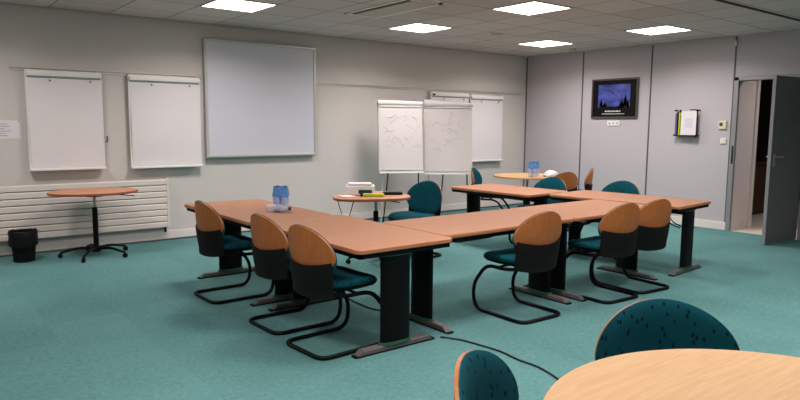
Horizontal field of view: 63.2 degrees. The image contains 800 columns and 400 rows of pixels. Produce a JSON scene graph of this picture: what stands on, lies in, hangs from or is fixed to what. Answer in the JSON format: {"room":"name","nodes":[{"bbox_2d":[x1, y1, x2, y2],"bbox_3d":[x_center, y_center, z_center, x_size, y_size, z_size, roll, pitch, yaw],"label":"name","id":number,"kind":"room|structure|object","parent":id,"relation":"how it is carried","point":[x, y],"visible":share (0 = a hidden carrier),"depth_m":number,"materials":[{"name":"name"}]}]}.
{"room":"meeting room","nodes":[
{"label":"meeting room","id":0,"kind":"room"},
{"bbox_2d":[0,4,525,245],"bbox_3d":[-2.135,-0.923,8.730,11.400,2.720,0.100,-5,8,-38],"label":"wall","id":1,"kind":"structure","parent":0,"point":[346,116],"depth_m":8.81,"materials":[{"name":"white paint"}]},
{"bbox_2d":[0,120,20,138],"bbox_3d":[-4.288,-0.758,6.994,0.360,0.200,0.009,-5,8,-38],"label":"notice","id":2,"kind":"object","parent":1,"relation":"attached to","point":[9,129],"visible":1,"depth_m":7.05,"materials":[{"name":"white paper"}]},
{"bbox_2d":[0,178,169,241],"bbox_3d":[-4.178,0.170,7.117,3.263,0.670,0.090,-5,8,-38],"label":"radiator","id":3,"kind":"object","parent":1,"relation":"attached to","point":[24,206],"visible":0.97,"depth_m":7.47,"materials":[{"name":"grey metal"}]},
{"bbox_2d":[202,38,316,157],"bbox_3d":[-1.854,-1.345,8.781,1.620,1.510,0.084,-5,8,-38],"label":"whiteboard","id":4,"kind":"object","parent":1,"relation":"attached to","point":[260,98],"visible":1,"depth_m":8.71,"materials":[{"name":"metal"}]},
{"bbox_2d":[0,199,522,254],"bbox_3d":[-2.108,0.376,8.834,11.200,0.115,0.018,-5,8,-38],"label":"baseboard","id":5,"kind":"structure","parent":1,"relation":"attached to","point":[63,244],"depth_m":8.04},
{"bbox_2d":[0,2,526,57],"bbox_3d":[-2.089,-2.260,8.528,11.200,0.018,0.020,-5,8,-38],"label":"trim","id":6,"kind":"structure","parent":1,"relation":"attached to","point":[0,2],"depth_m":8.42,"materials":[{"name":"grey metal"}]},
{"bbox_2d":[9,66,521,94],"bbox_3d":[-0.981,-1.685,9.459,8.130,0.042,0.030,-5,8,-38],"label":"rail","id":7,"kind":"object","parent":1,"relation":"attached to","point":[10,67],"visible":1,"depth_m":9.33,"materials":[{"name":"metal"}]},
{"bbox_2d":[24,68,105,170],"bbox_3d":[-3.754,-0.898,7.321,0.780,1.120,0.083,-5,8,-38],"label":"flip chart","id":8,"kind":"object","parent":7,"relation":"hanging from","point":[64,109],"visible":1,"depth_m":7.30,"materials":[{"name":"white paper"}]},
{"bbox_2d":[30,167,105,170],"bbox_3d":[-3.753,-0.353,7.377,0.780,0.025,0.065,-5,8,-38],"label":"tray","id":9,"kind":"object","parent":8,"relation":"on","point":[31,168],"depth_m":7.31,"materials":[{"name":"white plastic"}]},
{"bbox_2d":[127,73,202,168],"bbox_3d":[-2.874,-0.965,8.002,0.870,1.130,0.083,-5,8,-38],"label":"flip chart","id":10,"kind":"object","parent":7,"relation":"hanging from","point":[164,111],"visible":1,"depth_m":7.98,"materials":[{"name":"white paper"}]},
{"bbox_2d":[131,164,202,168],"bbox_3d":[-2.872,-0.415,8.059,0.870,0.025,0.065,-5,8,-38],"label":"tray","id":11,"kind":"object","parent":10,"relation":"on","point":[133,166],"depth_m":8.00,"materials":[{"name":"white plastic"}]},
{"bbox_2d":[430,91,469,102],"bbox_3d":[0.836,-1.216,10.877,0.850,1.180,0.083,-5,8,-38],"label":"flip chart","id":12,"kind":"object","parent":7,"relation":"hanging from","point":[438,96],"visible":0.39,"depth_m":10.81,"materials":[{"name":"white plastic"}]},
{"bbox_2d":[470,94,503,161],"bbox_3d":[1.519,-1.262,11.406,0.800,1.160,0.083,-5,8,-38],"label":"flip chart","id":13,"kind":"object","parent":7,"relation":"hanging from","point":[487,111],"visible":0.93,"depth_m":11.40,"materials":[{"name":"white paper"}]},
{"bbox_2d":[472,159,502,161],"bbox_3d":[1.520,-0.697,11.464,0.800,0.025,0.065,-5,8,-38],"label":"tray","id":14,"kind":"object","parent":13,"relation":"on","point":[473,160],"depth_m":11.44,"materials":[{"name":"white plastic"}]},
{"bbox_2d":[0,201,799,399],"bbox_3d":[2.989,0.780,6.379,16.200,0.050,10.200,-5,8,-38],"label":"floor","id":15,"kind":"structure","parent":0,"point":[110,325],"depth_m":4.85,"materials":[{"name":"carpet"}]},
{"bbox_2d":[8,228,37,262],"bbox_3d":[-3.972,0.479,6.862,0.279,0.337,0.282,-5,8,-38],"label":"waste bin","id":16,"kind":"object","parent":15,"relation":"on","point":[23,242],"visible":1,"depth_m":6.78,"materials":[{"name":"black plastic"}]},
{"bbox_2d":[47,187,137,262],"bbox_3d":[-3.354,0.255,7.156,0.910,0.721,0.744,-5,8,-38],"label":"round side table","id":17,"kind":"object","parent":15,"relation":"on","point":[103,191],"visible":1,"depth_m":7.11,"materials":[{"name":"brown wood"}]},
{"bbox_2d":[194,200,274,303],"bbox_3d":[-1.435,0.400,5.548,0.570,0.833,0.522,-5,8,-39],"label":"chair","id":18,"kind":"object","parent":15,"relation":"on","point":[210,227],"visible":0.92,"depth_m":5.33,"materials":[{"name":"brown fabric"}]},
{"bbox_2d":[185,199,330,306],"bbox_3d":[-1.318,0.428,5.892,0.770,0.700,1.450,-5,8,-38],"label":"conference table","id":19,"kind":"object","parent":15,"relation":"on","point":[235,214],"visible":0.58,"depth_m":5.80,"materials":[{"name":"brown wood"}]},
{"bbox_2d":[272,185,288,202],"bbox_3d":[-1.054,-0.020,5.757,0.137,0.219,0.137,0,7,0],"label":"pack","id":20,"kind":"object","parent":19,"relation":"on","point":[280,194],"visible":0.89,"depth_m":5.69,"materials":[{"name":"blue plastic"}]},
{"bbox_2d":[273,186,279,202],"bbox_3d":[-1.086,-0.015,5.725,0.064,0.215,0.064,-5,8,-38],"label":"bottle","id":21,"kind":"object","parent":20,"relation":"on","point":[276,189],"depth_m":5.69,"materials":[{"name":"blue plastic"}]},
{"bbox_2d":[280,197,287,202],"bbox_3d":[-1.022,-0.014,5.725,0.064,0.215,0.064,-5,8,-38],"label":"bottle","id":22,"kind":"object","parent":20,"relation":"on","point":[282,199],"depth_m":5.70,"materials":[{"name":"plastic"}]},
{"bbox_2d":[274,205,290,211],"bbox_3d":[-1.052,0.072,5.638,0.215,0.064,0.064,1,7,5],"label":"water bottle","id":23,"kind":"object","parent":19,"relation":"on","point":[277,208],"visible":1,"depth_m":5.62,"materials":[{"name":"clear plastic"}]},
{"bbox_2d":[249,213,341,334],"bbox_3d":[-0.789,0.492,4.788,0.570,0.833,0.522,-5,9,-39],"label":"chair","id":24,"kind":"object","parent":15,"relation":"on","point":[269,242],"visible":0.88,"depth_m":4.54,"materials":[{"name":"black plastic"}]},
{"bbox_2d":[286,224,379,360],"bbox_3d":[-0.429,0.550,4.312,0.570,0.833,0.522,-5,9,-41],"label":"chair","id":25,"kind":"object","parent":15,"relation":"on","point":[315,272],"visible":0.93,"depth_m":4.09,"materials":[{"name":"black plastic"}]},
{"bbox_2d":[268,214,451,358],"bbox_3d":[-0.385,0.563,4.782,0.790,0.700,1.450,-5,8,-38],"label":"conference table","id":26,"kind":"object","parent":15,"relation":"on","point":[353,237],"visible":0.8,"depth_m":4.27,"materials":[{"name":"brown wood"}]},
{"bbox_2d":[349,298,379,310],"bbox_3d":[-0.231,0.853,5.267,0.124,0.010,1.402,-5,9,-40],"label":"cable","id":27,"kind":"object","parent":15,"relation":"on","point":[349,298],"visible":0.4,"depth_m":5.24,"materials":[{"name":"black plastic"}]},
{"bbox_2d":[333,191,409,263],"bbox_3d":[-0.323,0.306,6.905,0.835,0.721,0.774,-2,7,-17],"label":"table","id":28,"kind":"object","parent":15,"relation":"on","point":[392,198],"visible":0.34,"depth_m":6.62,"materials":[{"name":"brown wood"}]},
{"bbox_2d":[338,195,355,197],"bbox_3d":[-0.546,-0.037,6.663,0.120,0.012,0.160,-5,8,-38],"label":"paper sheets","id":29,"kind":"object","parent":28,"relation":"on","point":[343,196],"visible":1,"depth_m":6.62,"materials":[{"name":"white paper"}]},
{"bbox_2d":[346,182,374,195],"bbox_3d":[-0.420,-0.119,6.891,0.300,0.125,0.202,0,7,-4],"label":"box","id":30,"kind":"object","parent":28,"relation":"on","point":[352,188],"visible":0.84,"depth_m":6.79,"materials":[{"name":"cardboard"}]},
{"bbox_2d":[360,193,383,196],"bbox_3d":[-0.287,-0.053,6.728,0.245,0.032,0.072,1,7,3],"label":"case","id":31,"kind":"object","parent":28,"relation":"on","point":[361,194],"visible":1,"depth_m":6.70,"materials":[{"name":"yellow plastic"}]},
{"bbox_2d":[383,191,402,194],"bbox_3d":[-0.078,-0.075,6.939,0.210,0.030,0.120,0,7,-4],"label":"book","id":32,"kind":"object","parent":28,"relation":"on","point":[390,192],"visible":0.88,"depth_m":6.88,"materials":[{"name":"plastic"}]},
{"bbox_2d":[377,100,423,222],"bbox_3d":[-0.021,-0.550,9.580,0.670,1.813,0.435,-1,7,-14],"label":"easel","id":33,"kind":"object","parent":15,"relation":"on","point":[400,136],"visible":0.94,"depth_m":9.41,"materials":[{"name":"white paper"}]},
{"bbox_2d":[379,171,423,172],"bbox_3d":[0.020,-0.404,9.425,0.660,0.024,0.082,-1,7,-14],"label":"tray","id":34,"kind":"object","parent":33,"relation":"on","point":[379,171],"depth_m":9.38,"materials":[{"name":"white plastic"}]},
{"bbox_2d":[388,181,441,257],"bbox_3d":[0.144,0.217,7.223,0.522,0.833,0.570,7,9,43],"label":"chair","id":35,"kind":"object","parent":15,"relation":"on","point":[425,200],"visible":0.73,"depth_m":7.33,"materials":[{"name":"teal fabric"}]},
{"bbox_2d":[423,99,472,190],"bbox_3d":[0.714,-0.614,10.040,0.745,1.846,0.494,0,7,-6],"label":"easel","id":36,"kind":"object","parent":15,"relation":"on","point":[447,125],"visible":0.98,"depth_m":9.84,"materials":[{"name":"white paper"}]},
{"bbox_2d":[424,172,470,173],"bbox_3d":[0.734,-0.404,9.858,0.735,0.024,0.082,0,7,-6],"label":"tray","id":37,"kind":"object","parent":36,"relation":"on","point":[424,172],"depth_m":9.84,"materials":[{"name":"white plastic"}]},
{"bbox_2d":[383,209,573,334],"bbox_3d":[0.661,0.514,5.270,1.475,0.700,0.830,-5,8,-38],"label":"conference table","id":38,"kind":"object","parent":15,"relation":"on","point":[491,223],"visible":0.59,"depth_m":4.90,"materials":[{"name":"brown wood"}]},
{"bbox_2d":[454,350,518,399],"bbox_3d":[0.427,0.854,1.734,0.570,0.833,0.522,3,7,22],"label":"chair","id":39,"kind":"object","parent":15,"relation":"on","point":[479,374],"visible":1,"depth_m":1.85,"materials":[{"name":"teal fabric"}]},
{"bbox_2d":[471,167,509,208],"bbox_3d":[1.340,-0.062,9.712,0.570,0.833,0.522,3,7,18],"label":"chair","id":40,"kind":"object","parent":15,"relation":"on","point":[476,178],"visible":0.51,"depth_m":9.70,"materials":[{"name":"teal fabric"}]},
{"bbox_2d":[440,336,558,379],"bbox_3d":[0.754,1.037,3.739,0.336,0.010,1.771,-2,7,-21],"label":"cable","id":41,"kind":"object","parent":15,"relation":"on","point":[505,353],"visible":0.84,"depth_m":4.19,"materials":[{"name":"black plastic"}]},
{"bbox_2d":[451,184,567,242],"bbox_3d":[1.304,0.211,7.925,0.770,0.700,1.240,-5,9,-40],"label":"conference table","id":42,"kind":"object","parent":15,"relation":"on","point":[539,196],"visible":0.59,"depth_m":7.78,"materials":[{"name":"brown wood"}]},
{"bbox_2d":[472,211,561,324],"bbox_3d":[0.929,0.471,5.079,0.522,0.833,0.570,-4,8,-36],"label":"chair","id":43,"kind":"object","parent":15,"relation":"on","point":[536,241],"visible":1,"depth_m":4.84,"materials":[{"name":"brown wood"}]},
{"bbox_2d":[493,173,547,204],"bbox_3d":[1.915,-0.015,9.831,1.020,0.720,1.020,-5,8,-38],"label":"round table","id":44,"kind":"object","parent":15,"relation":"on","point":[519,176],"visible":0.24,"depth_m":9.71,"materials":[{"name":"brown wood"}]},
{"bbox_2d":[528,162,539,171],"bbox_3d":[1.955,-0.452,9.503,0.137,0.219,0.137,6,9,40],"label":"pack","id":45,"kind":"object","parent":44,"relation":"on","point":[533,166],"visible":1,"depth_m":9.45,"materials":[{"name":"blue plastic"}]},
{"bbox_2d":[543,170,557,176],"bbox_3d":[2.218,-0.393,9.567,0.298,0.096,0.156,-5,8,-38],"label":"plastic bag","id":46,"kind":"object","parent":44,"relation":"on","point":[550,173],"visible":0.92,"depth_m":9.49,"materials":[{"name":"white plastic"}]},
{"bbox_2d":[508,177,566,243],"bbox_3d":[1.696,0.145,7.944,0.570,0.833,0.522,-5,8,-38],"label":"chair","id":47,"kind":"object","parent":15,"relation":"on","point":[555,183],"visible":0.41,"depth_m":8.04,"materials":[{"name":"teal fabric"}]},
{"bbox_2d":[533,172,577,230],"bbox_3d":[2.188,-0.002,9.248,0.522,0.833,0.570,-3,7,-25],"label":"chair","id":48,"kind":"object","parent":15,"relation":"on","point":[570,179],"visible":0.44,"depth_m":8.99,"materials":[{"name":"brown wood"}]},
{"bbox_2d":[510,199,657,301],"bbox_3d":[1.779,0.423,6.122,1.340,0.700,0.850,-5,8,-38],"label":"conference table","id":49,"kind":"object","parent":15,"relation":"on","point":[584,212],"visible":0.44,"depth_m":5.89,"materials":[{"name":"brown wood"}]},
{"bbox_2d":[577,168,593,223],"bbox_3d":[2.650,-0.081,9.959,0.570,0.833,0.522,3,7,18],"label":"chair","id":50,"kind":"object","parent":15,"relation":"on","point":[588,184],"visible":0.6,"depth_m":9.69,"materials":[{"name":"brown wood"}]},
{"bbox_2d":[566,203,639,303],"bbox_3d":[1.738,0.412,5.641,0.522,0.833,0.570,-4,8,-34],"label":"chair","id":51,"kind":"object","parent":15,"relation":"on","point":[618,228],"visible":0.97,"depth_m":5.39,"materials":[{"name":"brown wood"}]},
{"bbox_2d":[576,181,639,258],"bbox_3d":[2.397,0.207,7.454,0.570,0.833,0.522,-5,8,-38],"label":"chair","id":52,"kind":"object","parent":15,"relation":"on","point":[627,187],"visible":0.35,"depth_m":7.55,"materials":[{"name":"teal fabric"}]},
{"bbox_2d":[549,190,710,276],"bbox_3d":[2.445,0.320,7.059,0.770,0.700,1.490,-6,9,-43],"label":"conference table","id":53,"kind":"object","parent":15,"relation":"on","point":[686,208],"visible":0.73,"depth_m":6.67,"materials":[{"name":"brown wood"}]},
{"bbox_2d":[592,199,670,293],"bbox_3d":[2.138,0.377,5.963,0.522,0.833,0.570,-4,8,-32],"label":"chair","id":54,"kind":"object","parent":15,"relation":"on","point":[654,222],"visible":0.79,"depth_m":5.70,"materials":[{"name":"brown wood"}]},
{"bbox_2d":[594,298,739,360],"bbox_3d":[0.957,0.808,2.168,0.522,0.833,0.570,0,7,-1],"label":"chair","id":55,"kind":"object","parent":15,"relation":"on","point":[657,323],"visible":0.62,"depth_m":2.36,"materials":[{"name":"teal fabric"}]},
{"bbox_2d":[543,349,799,399],"bbox_3d":[0.991,0.931,1.591,1.290,0.720,1.290,-5,8,-38],"label":"round table","id":56,"kind":"object","parent":15,"relation":"on","point":[666,374],"visible":1,"depth_m":1.93,"materials":[{"name":"brown wood"}]},
{"bbox_2d":[752,161,766,214],"bbox_3d":[5.611,-0.203,10.993,1.360,0.880,0.660,-5,8,-38],"label":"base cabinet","id":57,"kind":"object","parent":15,"relation":"on","point":[760,166],"visible":0.04,"depth_m":10.94,"materials":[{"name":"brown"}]},
{"bbox_2d":[0,0,799,56],"bbox_3d":[1.044,-1.843,4.602,11.300,0.100,10.300,-5,8,-38],"label":"ceiling","id":58,"kind":"structure","parent":0,"point":[590,24],"depth_m":7.77,"materials":[{"name":"tile"}]},
{"bbox_2d":[200,0,277,12],"bbox_3d":[-1.725,-2.079,6.947,0.610,0.008,0.610,-5,8,-38],"label":"recessed light","id":59,"kind":"object","parent":58,"relation":"in","point":[237,5],"visible":1,"depth_m":6.95,"materials":[{"name":"white plastic"}]},
{"bbox_2d":[344,0,442,17],"bbox_3d":[-0.097,-2.079,7.086,0.470,0.016,1.160,-5,8,-38],"label":"ceiling vent","id":60,"kind":"object","parent":58,"relation":"in","point":[398,6],"visible":1,"depth_m":7.00,"materials":[{"name":"white metal"}]},
{"bbox_2d":[388,23,452,32],"bbox_3d":[0.264,-2.242,8.485,0.610,0.008,0.610,-5,8,-38],"label":"recessed light","id":61,"kind":"object","parent":58,"relation":"in","point":[415,27],"visible":1,"depth_m":8.47,"materials":[{"name":"white plastic"}]},
{"bbox_2d":[491,33,503,35],"bbox_3d":[1.347,-2.288,8.996,0.180,0.020,0.180,-5,8,-38],"label":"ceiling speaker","id":62,"kind":"object","parent":58,"relation":"attached to","point":[492,34],"visible":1,"depth_m":8.94},
{"bbox_2d":[491,1,571,15],"bbox_3d":[1.418,-2.064,7.011,0.610,0.008,0.610,-5,8,-38],"label":"recessed light","id":63,"kind":"object","parent":58,"relation":"in","point":[532,7],"visible":1,"depth_m":7.00,"materials":[{"name":"white plastic"}]},
{"bbox_2d":[519,40,573,46],"bbox_3d":[2.238,-2.405,10.011,0.610,0.008,0.610,-5,8,-38],"label":"recessed light","id":64,"kind":"object","parent":58,"relation":"in","point":[545,43],"visible":1,"depth_m":9.98,"materials":[{"name":"white plastic"}]},
{"bbox_2d":[624,25,691,34],"bbox_3d":[3.392,-2.226,8.537,0.610,0.008,0.610,-5,8,-38],"label":"recessed light","id":65,"kind":"object","parent":58,"relation":"in","point":[667,28],"visible":1,"depth_m":8.53,"materials":[{"name":"white plastic"}]},
{"bbox_2d":[714,0,799,21],"bbox_3d":[0.894,-1.804,4.719,11.200,0.006,0.050,-5,8,-38],"label":"trim","id":66,"kind":"structure","parent":58,"relation":"attached to","point":[722,1],"depth_m":6.96,"materials":[{"name":"black"}]},
{"bbox_2d":[523,31,799,221],"bbox_3d":[5.486,-0.800,8.143,0.100,2.720,10.200,-5,8,-38],"label":"wall","id":67,"kind":"structure","parent":0,"point":[686,76],"depth_m":10.02,"materials":[{"name":"grey paint"}]},
{"bbox_2d":[523,58,527,186],"bbox_3d":[2.329,-1.329,12.082,0.006,2.620,0.022,-5,8,-38],"label":"trim","id":68,"kind":"structure","parent":67,"relation":"attached to","point":[527,58],"depth_m":12.06,"materials":[{"name":"grey metal"}]},
{"bbox_2d":[578,52,584,188],"bbox_3d":[3.091,-1.211,11.111,0.006,2.620,0.022,-5,8,-38],"label":"trim","id":69,"kind":"structure","parent":67,"relation":"attached to","point":[583,52],"depth_m":11.09,"materials":[{"name":"grey metal"}]},
{"bbox_2d":[607,121,619,125],"bbox_3d":[3.481,-1.246,10.595,0.012,0.065,0.228,-5,8,-38],"label":"socket plate","id":70,"kind":"object","parent":67,"relation":"attached to","point":[609,123],"visible":1,"depth_m":10.59,"materials":[{"name":"white plastic"}]},
{"bbox_2d":[591,77,638,117],"bbox_3d":[3.474,-1.647,10.548,0.029,0.640,0.860,-5,8,-38],"label":"framed poster","id":71,"kind":"object","parent":67,"relation":"attached to","point":[615,97],"visible":1,"depth_m":10.53,"materials":[{"name":"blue paper"}]},
{"bbox_2d":[598,84,630,107],"bbox_3d":[3.469,-1.684,10.545,0.002,0.375,0.590,-5,8,-38],"label":"picture","id":72,"kind":"object","parent":71,"relation":"attached to","point":[609,95],"depth_m":10.54},
{"bbox_2d":[530,202,724,229],"bbox_3d":[3.476,0.195,10.753,0.016,0.115,3.790,-5,8,-38],"label":"baseboard","id":73,"kind":"structure","parent":67,"relation":"attached to","point":[719,225],"depth_m":9.50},
{"bbox_2d":[645,45,653,194],"bbox_3d":[3.867,-1.091,10.119,0.006,2.620,0.022,-5,8,-38],"label":"trim","id":74,"kind":"structure","parent":67,"relation":"attached to","point":[652,45],"depth_m":10.10,"materials":[{"name":"grey metal"}]},
{"bbox_2d":[527,29,799,57],"bbox_3d":[5.454,-2.138,7.943,0.020,0.018,10.180,-5,8,-38],"label":"trim","id":75,"kind":"structure","parent":67,"relation":"attached to","point":[794,29],"depth_m":9.64,"materials":[{"name":"grey metal"}]},
{"bbox_2d":[673,109,700,137],"bbox_3d":[4.224,-1.124,9.581,0.095,0.415,0.355,-5,8,-38],"label":"wall rack","id":76,"kind":"object","parent":67,"relation":"attached to","point":[685,121],"visible":1,"depth_m":9.54,"materials":[{"name":"white paper"}]},
{"bbox_2d":[718,121,726,128],"bbox_3d":[4.565,-1.060,9.202,0.026,0.120,0.110,-5,8,-38],"label":"thermostat","id":77,"kind":"object","parent":67,"relation":"attached to","point":[722,124],"visible":1,"depth_m":9.19,"materials":[{"name":"beige plastic"}]},
{"bbox_2d":[720,138,726,143],"bbox_3d":[4.579,-0.833,9.215,0.016,0.086,0.086,-5,8,-38],"label":"light switch","id":78,"kind":"object","parent":67,"relation":"attached to","point":[722,140],"visible":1,"depth_m":9.21,"materials":[{"name":"white plastic"}]},
{"bbox_2d":[724,37,737,221],"bbox_3d":[4.644,-0.971,9.128,0.006,2.620,0.022,-5,8,-38],"label":"trim","id":79,"kind":"structure","parent":67,"relation":"attached to","point":[736,37],"depth_m":9.11,"materials":[{"name":"grey metal"}]},
{"bbox_2d":[725,73,799,239],"bbox_3d":[4.994,-0.595,8.797,0.144,2.155,1.000,-5,8,-38],"label":"trim","id":80,"kind":"structure","parent":67,"relation":"attached to","point":[737,80],"depth_m":9.08,"materials":[{"name":"grey metal"}]},
{"bbox_2d":[761,75,799,244],"bbox_3d":[4.873,-0.503,8.221,0.807,2.078,0.158,-4,8,-33],"label":"door","id":81,"kind":"structure","parent":67,"relation":"in","point":[782,187],"depth_m":8.15,"materials":[{"name":"grey metal"}]},
{"bbox_2d":[730,81,756,230],"bbox_3d":[4.880,-0.936,9.280,0.492,2.720,0.088,-5,8,-38],"label":"wall","id":82,"kind":"structure","parent":0,"point":[747,96],"depth_m":9.27,"materials":[{"name":"white paint"}]},
{"bbox_2d":[747,80,760,227],"bbox_3d":[5.108,-0.954,9.452,0.080,2.720,0.135,-5,8,-38],"label":"trim","id":83,"kind":"structure","parent":82,"relation":"attached to","point":[758,86],"depth_m":9.42,"materials":[{"name":"grey metal"}]},
{"bbox_2d":[756,80,799,200],"bbox_3d":[6.938,-1.043,10.335,4.900,2.720,5.500,-5,8,-38],"label":"wall","id":84,"kind":"structure","parent":0,"point":[766,85],"depth_m":13.39,"materials":[{"name":"grey"}]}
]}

